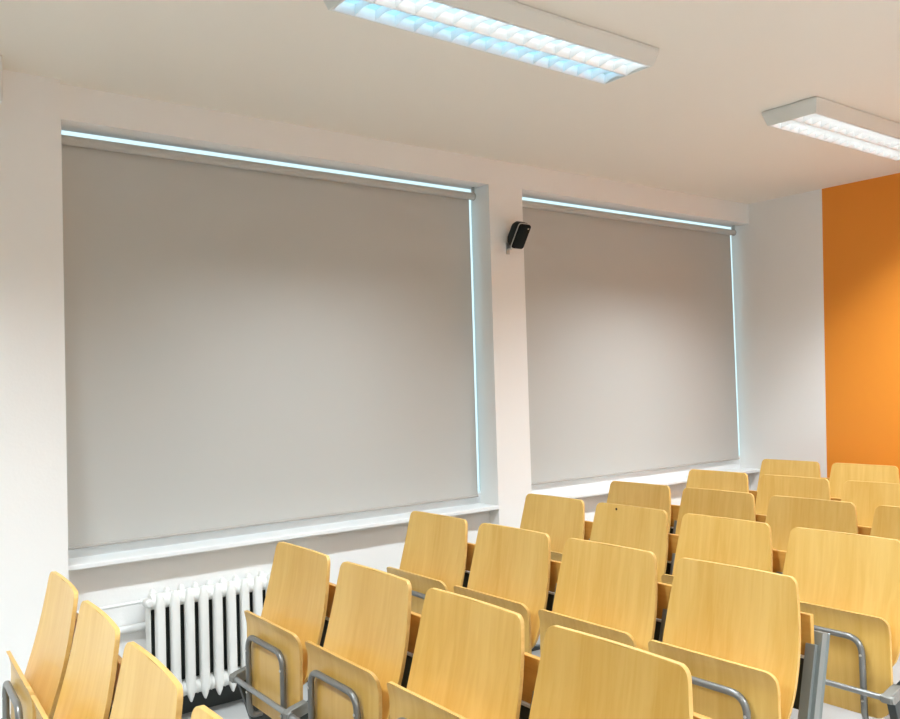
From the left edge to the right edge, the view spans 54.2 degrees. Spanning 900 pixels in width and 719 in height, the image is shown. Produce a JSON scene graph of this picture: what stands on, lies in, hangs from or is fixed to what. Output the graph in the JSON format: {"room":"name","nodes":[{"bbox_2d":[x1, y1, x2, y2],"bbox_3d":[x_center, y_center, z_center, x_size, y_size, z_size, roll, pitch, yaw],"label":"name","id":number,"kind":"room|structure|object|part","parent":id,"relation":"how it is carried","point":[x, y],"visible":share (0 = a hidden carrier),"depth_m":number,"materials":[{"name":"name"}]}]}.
{"room":"classroom","nodes":[
{"label":"classroom","id":0,"kind":"room"},
{"bbox_2d":[0,70,749,718],"bbox_3d":[-1.327,0.229,4.134,9.235,2.850,0.285,0,-2,-38],"label":"wall","id":1,"kind":"structure","parent":0,"point":[34,110],"depth_m":4.05,"materials":[{"name":"white paint"}]},
{"bbox_2d":[77,571,270,701],"bbox_3d":[-1.181,1.346,4.068,1.113,0.605,0.163,0,-2,-38],"label":"radiator","id":2,"kind":"object","parent":1,"relation":"attached to","point":[199,633],"visible":0.59,"depth_m":4.04,"materials":[{"name":"white metal"}]},
{"bbox_3d":[-1.337,1.079,3.892,0.042,0.042,0.052,0,-2,-38],"label":"valve knob","id":3,"kind":"part","parent":2,"relation":"part of","materials":[{"name":"white plastic"}]},
{"bbox_2d":[182,681,307,713],"bbox_3d":[-0.700,1.602,4.525,2.429,0.092,0.014,0,-2,-38],"label":"baseboard","id":4,"kind":"structure","parent":1,"relation":"attached to","point":[227,695],"depth_m":4.18,"materials":[{"name":"grey"}]},
{"bbox_2d":[68,189,498,570],"bbox_3d":[-0.773,-0.123,4.604,2.591,2.122,0.245,0,-2,-38],"label":"windowsill","id":5,"kind":"structure","parent":1,"relation":"in","point":[91,557],"depth_m":4.40,"materials":[{"name":"white"}]},
{"bbox_2d":[61,134,478,549],"bbox_3d":[-0.781,-0.104,4.598,2.393,1.878,0.055,0,-2,-38],"label":"roller blind","id":6,"kind":"object","parent":5,"relation":"attached to","point":[248,343],"visible":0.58,"depth_m":4.46,"materials":[{"name":"grey fabric"}]},
{"bbox_3d":[-0.723,0.888,4.548,2.429,0.023,0.179,0,-2,-38],"label":"sill","id":7,"kind":"part","parent":5,"relation":"part of","materials":[{"name":"white paint"}]},
{"bbox_2d":[506,221,530,253],"bbox_3d":[0.411,-0.737,5.307,0.098,0.187,0.153,0,-2,-38],"label":"wall speaker","id":8,"kind":"object","parent":1,"relation":"attached to","point":[519,231],"visible":1,"depth_m":5.28,"materials":[{"name":"black plastic"}]},
{"bbox_2d":[512,224,530,248],"bbox_3d":[0.429,-0.739,5.283,0.092,0.136,0.093,0,-2,-38],"label":"grille","id":9,"kind":"object","parent":8,"relation":"attached to","point":[520,232],"depth_m":5.27,"materials":[{"name":"black"}]},
{"bbox_2d":[522,200,739,484],"bbox_3d":[1.342,-0.132,6.232,2.352,1.850,0.055,0,-2,-38],"label":"roller blind","id":10,"kind":"object","parent":1,"relation":"attached to","point":[630,325],"visible":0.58,"depth_m":6.17,"materials":[{"name":"grey fabric"}]},
{"bbox_2d":[531,455,759,498],"bbox_3d":[1.381,-0.137,6.261,2.625,2.122,0.245,0,-2,-38],"label":"window sill","id":11,"kind":"structure","parent":1,"relation":"in","point":[587,487],"depth_m":6.16,"materials":[{"name":"white"}]},
{"bbox_3d":[1.407,0.874,6.186,2.403,0.023,0.179,0,-2,-38],"label":"sill","id":12,"kind":"part","parent":11,"relation":"part of","materials":[{"name":"white paint"}]},
{"bbox_2d":[0,0,899,203],"bbox_3d":[1.033,-1.417,1.175,9.385,0.120,7.985,0,-2,-38],"label":"ceiling","id":13,"kind":"structure","parent":0,"point":[692,121],"depth_m":3.89,"materials":[{"name":"beige paint"}]},
{"bbox_2d":[323,0,658,84],"bbox_3d":[0.209,-1.230,3.294,1.410,0.076,0.300,0,-2,-38],"label":"ceiling light","id":14,"kind":"object","parent":13,"relation":"attached to","point":[508,29],"visible":1,"depth_m":3.28,"materials":[{"name":"white"}]},
{"bbox_2d":[762,96,899,160],"bbox_3d":[2.252,-1.244,4.828,1.410,0.076,0.300,0,-2,-38],"label":"ceiling light","id":15,"kind":"object","parent":13,"relation":"attached to","point":[818,118],"visible":1,"depth_m":4.61,"materials":[{"name":"white"}]},
{"bbox_2d":[182,635,899,718],"bbox_3d":[1.121,1.551,1.086,9.385,0.120,7.985,0,-2,-38],"label":"floor","id":16,"kind":"structure","parent":0,"point":[236,709],"depth_m":4.08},
{"bbox_2d":[1,571,77,718],"bbox_3d":[-1.319,1.177,2.889,0.330,0.880,0.564,-1,-2,-33],"label":"chair","id":17,"kind":"object","parent":16,"relation":"on","point":[44,675],"visible":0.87,"depth_m":2.88,"materials":[{"name":"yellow wood"}]},
{"bbox_3d":[-1.394,1.238,2.854,0.068,0.338,0.369,-1,-2,-33],"label":"seat frame","id":18,"kind":"part","parent":17,"relation":"part of","materials":[{"name":"grey metal"}]},
{"bbox_3d":[-1.391,1.176,2.848,0.031,0.365,0.486,-1,-2,-33],"label":"seat","id":19,"kind":"part","parent":17,"relation":"part of","materials":[{"name":"brown wood"}]},
{"bbox_3d":[-1.253,0.911,2.937,0.018,0.126,0.550,-1,-2,-33],"label":"rail","id":20,"kind":"part","parent":17,"relation":"part of","materials":[{"name":"brown wood"}]},
{"bbox_2d":[30,600,121,718],"bbox_3d":[-1.013,1.154,2.426,0.330,0.880,0.552,-1,-2,-33],"label":"chair","id":21,"kind":"object","parent":16,"relation":"on","point":[88,689],"visible":0.84,"depth_m":2.47,"materials":[{"name":"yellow wood"}]},
{"bbox_3d":[-1.088,1.154,2.390,0.031,0.365,0.486,-1,-2,-33],"label":"seat","id":22,"kind":"part","parent":21,"relation":"part of","materials":[{"name":"brown wood"}]},
{"bbox_3d":[-0.950,0.888,2.479,0.018,0.126,0.550,-1,-2,-33],"label":"rail","id":23,"kind":"part","parent":21,"relation":"part of","materials":[{"name":"brown wood"}]},
{"bbox_2d":[109,642,182,718],"bbox_3d":[-0.710,1.131,1.967,0.330,0.880,0.552,-1,-2,-33],"label":"chair","id":24,"kind":"object","parent":16,"relation":"on","point":[146,688],"visible":1,"depth_m":2.04,"materials":[{"name":"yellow wood"}]},
{"bbox_2d":[191,705,222,718],"bbox_3d":[-0.408,1.109,1.511,0.330,0.880,0.548,-1,-2,-33],"label":"chair","id":25,"kind":"object","parent":16,"relation":"on","point":[202,711],"visible":1,"depth_m":1.70,"materials":[{"name":"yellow wood"}]},
{"bbox_2d":[229,542,335,718],"bbox_3d":[-0.602,1.170,3.357,0.330,0.880,0.564,0,-2,-35],"label":"chair","id":26,"kind":"object","parent":16,"relation":"on","point":[299,598],"visible":0.89,"depth_m":3.32,"materials":[{"name":"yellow wood"}]},
{"bbox_3d":[-0.768,1.406,3.541,0.174,0.389,0.030,0,-2,-35],"label":"leg","id":27,"kind":"part","parent":26,"relation":"part of","materials":[{"name":"grey metal"}]},
{"bbox_3d":[-0.676,1.231,3.320,0.068,0.338,0.369,0,-2,-35],"label":"seat frame","id":28,"kind":"part","parent":26,"relation":"part of","materials":[{"name":"grey metal"}]},
{"bbox_3d":[-0.672,1.169,3.315,0.031,0.365,0.486,0,-2,-35],"label":"seat","id":29,"kind":"part","parent":26,"relation":"part of","materials":[{"name":"brown wood"}]},
{"bbox_3d":[-0.606,0.957,3.360,0.137,0.455,0.502,0,-2,-35],"label":"backrest","id":30,"kind":"part","parent":26,"relation":"part of","materials":[{"name":"brown wood"}]},
{"bbox_3d":[-0.477,1.385,3.127,0.174,0.389,0.030,0,-2,-35],"label":"leg","id":31,"kind":"part","parent":26,"relation":"part of","materials":[{"name":"grey metal"}]},
{"bbox_3d":[-0.537,0.904,3.408,0.018,0.126,0.550,0,-2,-35],"label":"rail","id":32,"kind":"part","parent":26,"relation":"part of","materials":[{"name":"brown wood"}]},
{"bbox_2d":[290,561,420,718],"bbox_3d":[-0.282,1.147,2.904,0.330,0.880,0.552,0,-2,-35],"label":"chair","id":33,"kind":"object","parent":16,"relation":"on","point":[372,632],"visible":0.86,"depth_m":2.88,"materials":[{"name":"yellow wood"}]},
{"bbox_3d":[-0.359,1.208,2.871,0.068,0.338,0.369,0,-2,-35],"label":"seat frame","id":34,"kind":"part","parent":33,"relation":"part of","materials":[{"name":"grey metal"}]},
{"bbox_3d":[-0.356,1.146,2.865,0.031,0.365,0.486,0,-2,-35],"label":"seat","id":35,"kind":"part","parent":33,"relation":"part of","materials":[{"name":"brown wood"}]},
{"bbox_3d":[-0.290,0.934,2.910,0.137,0.455,0.502,0,-2,-35],"label":"backrest","id":36,"kind":"part","parent":33,"relation":"part of","materials":[{"name":"brown wood"}]},
{"bbox_3d":[-0.221,0.881,2.959,0.018,0.126,0.550,0,-2,-35],"label":"rail","id":37,"kind":"part","parent":33,"relation":"part of","materials":[{"name":"brown wood"}]},
{"bbox_2d":[387,511,474,614],"bbox_3d":[-0.087,1.178,4.131,0.330,0.880,0.564,0,-2,-36],"label":"chair","id":38,"kind":"object","parent":16,"relation":"on","point":[438,553],"visible":0.34,"depth_m":4.10,"materials":[{"name":"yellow wood"}]},
{"bbox_3d":[-0.157,1.177,4.087,0.031,0.365,0.486,0,-2,-36],"label":"seat","id":39,"kind":"part","parent":38,"relation":"part of","materials":[{"name":"brown wood"}]},
{"bbox_3d":[-0.161,1.239,4.093,0.068,0.338,0.369,0,-2,-36],"label":"seat frame","id":40,"kind":"part","parent":38,"relation":"part of","materials":[{"name":"grey metal"}]},
{"bbox_3d":[-0.091,0.966,4.134,0.137,0.455,0.502,0,-2,-36],"label":"backrest","id":41,"kind":"part","parent":38,"relation":"part of","materials":[{"name":"brown wood"}]},
{"bbox_3d":[-0.023,0.912,4.183,0.018,0.126,0.550,0,-2,-36],"label":"rail","id":42,"kind":"part","parent":38,"relation":"part of","materials":[{"name":"brown wood"}]},
{"bbox_2d":[387,588,539,718],"bbox_3d":[0.034,1.124,2.454,0.330,0.880,0.552,0,-2,-35],"label":"chair","id":43,"kind":"object","parent":16,"relation":"on","point":[470,661],"visible":0.81,"depth_m":2.46,"materials":[{"name":"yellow wood"}]},
{"bbox_3d":[-0.040,1.123,2.416,0.031,0.365,0.486,0,-2,-35],"label":"seat","id":44,"kind":"part","parent":43,"relation":"part of","materials":[{"name":"brown wood"}]},
{"bbox_3d":[0.096,0.859,2.509,0.018,0.126,0.550,0,-2,-35],"label":"rail","id":45,"kind":"part","parent":43,"relation":"part of","materials":[{"name":"brown wood"}]},
{"bbox_2d":[454,523,560,653],"bbox_3d":[0.240,1.155,3.683,0.330,0.880,0.552,0,-2,-36],"label":"chair","id":46,"kind":"object","parent":16,"relation":"on","point":[513,569],"visible":0.31,"depth_m":3.66,"materials":[{"name":"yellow wood"}]},
{"bbox_3d":[0.167,1.154,3.644,0.031,0.365,0.486,0,-2,-36],"label":"seat","id":47,"kind":"part","parent":46,"relation":"part of","materials":[{"name":"brown wood"}]},
{"bbox_3d":[0.301,0.889,3.740,0.018,0.126,0.550,0,-2,-36],"label":"rail","id":48,"kind":"part","parent":46,"relation":"part of","materials":[{"name":"brown wood"}]},
{"bbox_2d":[520,493,592,650],"bbox_3d":[0.529,1.176,4.683,0.330,0.880,0.564,0,-2,-35],"label":"chair","id":49,"kind":"object","parent":16,"relation":"on","point":[562,519],"visible":0.16,"depth_m":4.67,"materials":[{"name":"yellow wood"}]},
{"bbox_3d":[0.525,0.964,4.686,0.137,0.455,0.502,0,-2,-35],"label":"backrest","id":50,"kind":"part","parent":49,"relation":"part of","materials":[{"name":"brown wood"}]},
{"bbox_3d":[0.459,1.176,4.640,0.031,0.365,0.486,0,-2,-35],"label":"seat","id":51,"kind":"part","parent":49,"relation":"part of","materials":[{"name":"brown wood"}]},
{"bbox_3d":[0.594,0.911,4.734,0.018,0.126,0.550,0,-2,-35],"label":"rail","id":52,"kind":"part","parent":49,"relation":"part of","materials":[{"name":"brown wood"}]},
{"bbox_2d":[538,538,671,656],"bbox_3d":[0.565,1.132,3.239,0.330,0.880,0.552,0,-2,-36],"label":"chair","id":53,"kind":"object","parent":16,"relation":"on","point":[608,591],"visible":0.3,"depth_m":3.23,"materials":[{"name":"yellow wood"}]},
{"bbox_3d":[0.491,1.131,3.200,0.031,0.365,0.486,0,-2,-36],"label":"seat","id":54,"kind":"part","parent":53,"relation":"part of","materials":[{"name":"brown wood"}]},
{"bbox_3d":[0.756,1.045,3.079,0.169,0.396,0.045,0,-2,-36],"label":"post","id":55,"kind":"part","parent":53,"relation":"part of","materials":[{"name":"silver metal"}]},
{"bbox_3d":[0.625,0.867,3.296,0.018,0.126,0.550,0,-2,-36],"label":"rail","id":56,"kind":"part","parent":53,"relation":"part of","materials":[{"name":"brown wood"}]},
{"bbox_2d":[529,625,711,718],"bbox_3d":[0.349,1.101,2.007,0.330,0.880,0.548,0,-2,-35],"label":"chair","id":57,"kind":"object","parent":16,"relation":"on","point":[581,675],"visible":1,"depth_m":2.06,"materials":[{"name":"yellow wood"}]},
{"bbox_3d":[0.404,0.836,2.072,0.018,0.126,0.521,0,-2,-35],"label":"rail","id":58,"kind":"part","parent":57,"relation":"part of","materials":[{"name":"brown wood"}]},
{"bbox_2d":[590,502,678,582],"bbox_3d":[0.850,1.153,4.231,0.330,0.880,0.552,0,-2,-35],"label":"chair","id":59,"kind":"object","parent":16,"relation":"on","point":[642,528],"visible":0.16,"depth_m":4.22,"materials":[{"name":"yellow wood"}]},
{"bbox_3d":[0.912,0.888,4.286,0.018,0.126,0.550,0,-2,-35],"label":"rail","id":60,"kind":"part","parent":59,"relation":"part of","materials":[{"name":"brown wood"}]},
{"bbox_3d":[1.040,1.066,4.068,0.169,0.396,0.045,0,-2,-35],"label":"post","id":61,"kind":"part","parent":59,"relation":"part of","materials":[{"name":"silver metal"}]},
{"bbox_2d":[607,481,679,533],"bbox_3d":[1.095,1.175,5.183,0.330,0.880,0.564,0,-2,-37],"label":"chair","id":62,"kind":"object","parent":16,"relation":"on","point":[655,496],"visible":0.09,"depth_m":5.17,"materials":[{"name":"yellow wood"}]},
{"bbox_3d":[1.159,0.909,5.235,0.018,0.126,0.550,0,-2,-37],"label":"rail","id":63,"kind":"part","parent":62,"relation":"part of","materials":[{"name":"brown wood"}]},
{"bbox_3d":[1.292,1.087,5.020,0.169,0.396,0.045,0,-2,-37],"label":"post","id":64,"kind":"part","parent":62,"relation":"part of","materials":[{"name":"silver metal"}]},
{"bbox_2d":[675,487,765,534],"bbox_3d":[1.428,1.151,4.738,0.330,0.880,0.552,0,-2,-37],"label":"chair","id":65,"kind":"object","parent":16,"relation":"on","point":[719,503],"visible":0.15,"depth_m":4.77,"materials":[{"name":"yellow wood"}]},
{"bbox_3d":[1.488,0.886,4.795,0.018,0.126,0.550,0,-2,-37],"label":"rail","id":66,"kind":"part","parent":65,"relation":"part of","materials":[{"name":"brown wood"}]},
{"bbox_2d":[686,469,757,503],"bbox_3d":[1.726,1.172,5.731,0.330,0.880,0.564,0,-2,-37],"label":"chair","id":67,"kind":"object","parent":16,"relation":"on","point":[704,479],"visible":0.14,"depth_m":5.75,"materials":[{"name":"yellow wood"}]},
{"bbox_3d":[1.722,0.960,5.733,0.137,0.455,0.502,0,-2,-37],"label":"backrest","id":68,"kind":"part","parent":67,"relation":"part of","materials":[{"name":"brown wood"}]},
{"bbox_3d":[1.790,0.907,5.783,0.018,0.126,0.550,0,-2,-37],"label":"rail","id":69,"kind":"part","parent":67,"relation":"part of","materials":[{"name":"brown wood"}]},
{"bbox_2d":[661,513,786,584],"bbox_3d":[1.168,1.130,3.782,0.330,0.880,0.552,0,-2,-35],"label":"chair","id":70,"kind":"object","parent":16,"relation":"on","point":[736,542],"visible":0.2,"depth_m":3.80,"materials":[{"name":"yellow wood"}]},
{"bbox_3d":[1.095,1.130,3.744,0.031,0.365,0.486,0,-2,-35],"label":"seat","id":71,"kind":"part","parent":70,"relation":"part of","materials":[{"name":"brown wood"}]},
{"bbox_3d":[1.230,0.865,3.838,0.018,0.126,0.550,0,-2,-35],"label":"rail","id":72,"kind":"part","parent":70,"relation":"part of","materials":[{"name":"brown wood"}]},
{"bbox_2d":[648,558,829,718],"bbox_3d":[0.887,1.109,2.797,0.330,0.880,0.548,0,-2,-36],"label":"chair","id":73,"kind":"object","parent":16,"relation":"on","point":[745,642],"visible":0.77,"depth_m":2.73,"materials":[{"name":"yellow wood"}]},
{"bbox_3d":[0.816,1.108,2.756,0.031,0.365,0.486,0,-2,-36],"label":"seat","id":74,"kind":"part","parent":73,"relation":"part of","materials":[{"name":"brown wood"}]},
{"bbox_3d":[0.812,1.170,2.762,0.068,0.338,0.369,0,-2,-36],"label":"seat frame","id":75,"kind":"part","parent":73,"relation":"part of","materials":[{"name":"grey metal"}]},
{"bbox_3d":[0.941,0.844,2.864,0.018,0.126,0.521,0,-2,-36],"label":"rail","id":76,"kind":"part","parent":73,"relation":"part of","materials":[{"name":"brown wood"}]},
{"bbox_3d":[1.080,1.022,2.635,0.169,0.396,0.045,0,-2,-36],"label":"post","id":77,"kind":"part","parent":73,"relation":"part of","materials":[{"name":"silver metal"}]},
{"bbox_2d":[757,459,828,490],"bbox_3d":[2.430,1.169,6.320,0.330,0.880,0.564,0,-2,-37],"label":"chair","id":78,"kind":"object","parent":16,"relation":"on","point":[811,469],"visible":0.1,"depth_m":6.35,"materials":[{"name":"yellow wood"}]},
{"bbox_2d":[755,474,840,514],"bbox_3d":[2.057,1.149,5.285,0.330,0.880,0.552,0,-2,-37],"label":"chair","id":79,"kind":"object","parent":16,"relation":"on","point":[769,485],"visible":0.14,"depth_m":5.35,"materials":[{"name":"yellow wood"}]},
{"bbox_3d":[2.117,0.884,5.342,0.018,0.126,0.550,0,-2,-37],"label":"rail","id":80,"kind":"part","parent":79,"relation":"part of","materials":[{"name":"brown wood"}]},
{"bbox_2d":[765,495,869,550],"bbox_3d":[1.756,1.128,4.298,0.330,0.880,0.552,0,-2,-37],"label":"chair","id":81,"kind":"object","parent":16,"relation":"on","point":[784,513],"visible":0.11,"depth_m":4.35,"materials":[{"name":"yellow wood"}]},
{"bbox_3d":[1.817,0.863,4.355,0.018,0.126,0.550,0,-2,-37],"label":"rail","id":82,"kind":"part","parent":81,"relation":"part of","materials":[{"name":"brown wood"}]},
{"bbox_2d":[783,527,899,718],"bbox_3d":[1.485,1.107,3.336,0.330,0.880,0.548,0,-2,-35],"label":"chair","id":83,"kind":"object","parent":16,"relation":"on","point":[849,583],"visible":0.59,"depth_m":3.25,"materials":[{"name":"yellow wood"}]},
{"bbox_3d":[1.409,1.168,3.301,0.068,0.338,0.369,0,-2,-35],"label":"seat frame","id":84,"kind":"part","parent":83,"relation":"part of","materials":[{"name":"grey metal"}]},
{"bbox_3d":[1.413,1.107,3.296,0.031,0.365,0.486,0,-2,-35],"label":"seat","id":85,"kind":"part","parent":83,"relation":"part of","materials":[{"name":"brown wood"}]},
{"bbox_3d":[1.609,1.323,3.108,0.174,0.389,0.030,0,-2,-35],"label":"leg","id":86,"kind":"part","parent":83,"relation":"part of","materials":[{"name":"grey metal"}]},
{"bbox_2d":[829,463,899,497],"bbox_3d":[2.762,1.146,5.875,0.330,0.880,0.552,0,-2,-37],"label":"chair","id":87,"kind":"object","parent":16,"relation":"on","point":[840,473],"visible":0.14,"depth_m":5.95,"materials":[{"name":"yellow wood"}]},
{"bbox_2d":[841,480,899,526],"bbox_3d":[2.384,1.126,4.844,0.330,0.880,0.552,0,-2,-37],"label":"chair","id":88,"kind":"object","parent":16,"relation":"on","point":[866,496],"visible":0.12,"depth_m":4.94,"materials":[{"name":"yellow wood"}]},
{"bbox_2d":[870,505,899,540],"bbox_3d":[2.084,1.105,3.859,0.330,0.880,0.548,0,-2,-37],"label":"chair","id":89,"kind":"object","parent":16,"relation":"on","point":[886,519],"visible":0.11,"depth_m":4.03,"materials":[{"name":"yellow wood"}]},
{"bbox_2d":[731,173,899,490],"bbox_3d":[4.758,0.042,3.918,0.150,2.850,7.915,0,-2,-38],"label":"wall","id":90,"kind":"structure","parent":0,"point":[816,273],"depth_m":6.43,"materials":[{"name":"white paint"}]}
]}

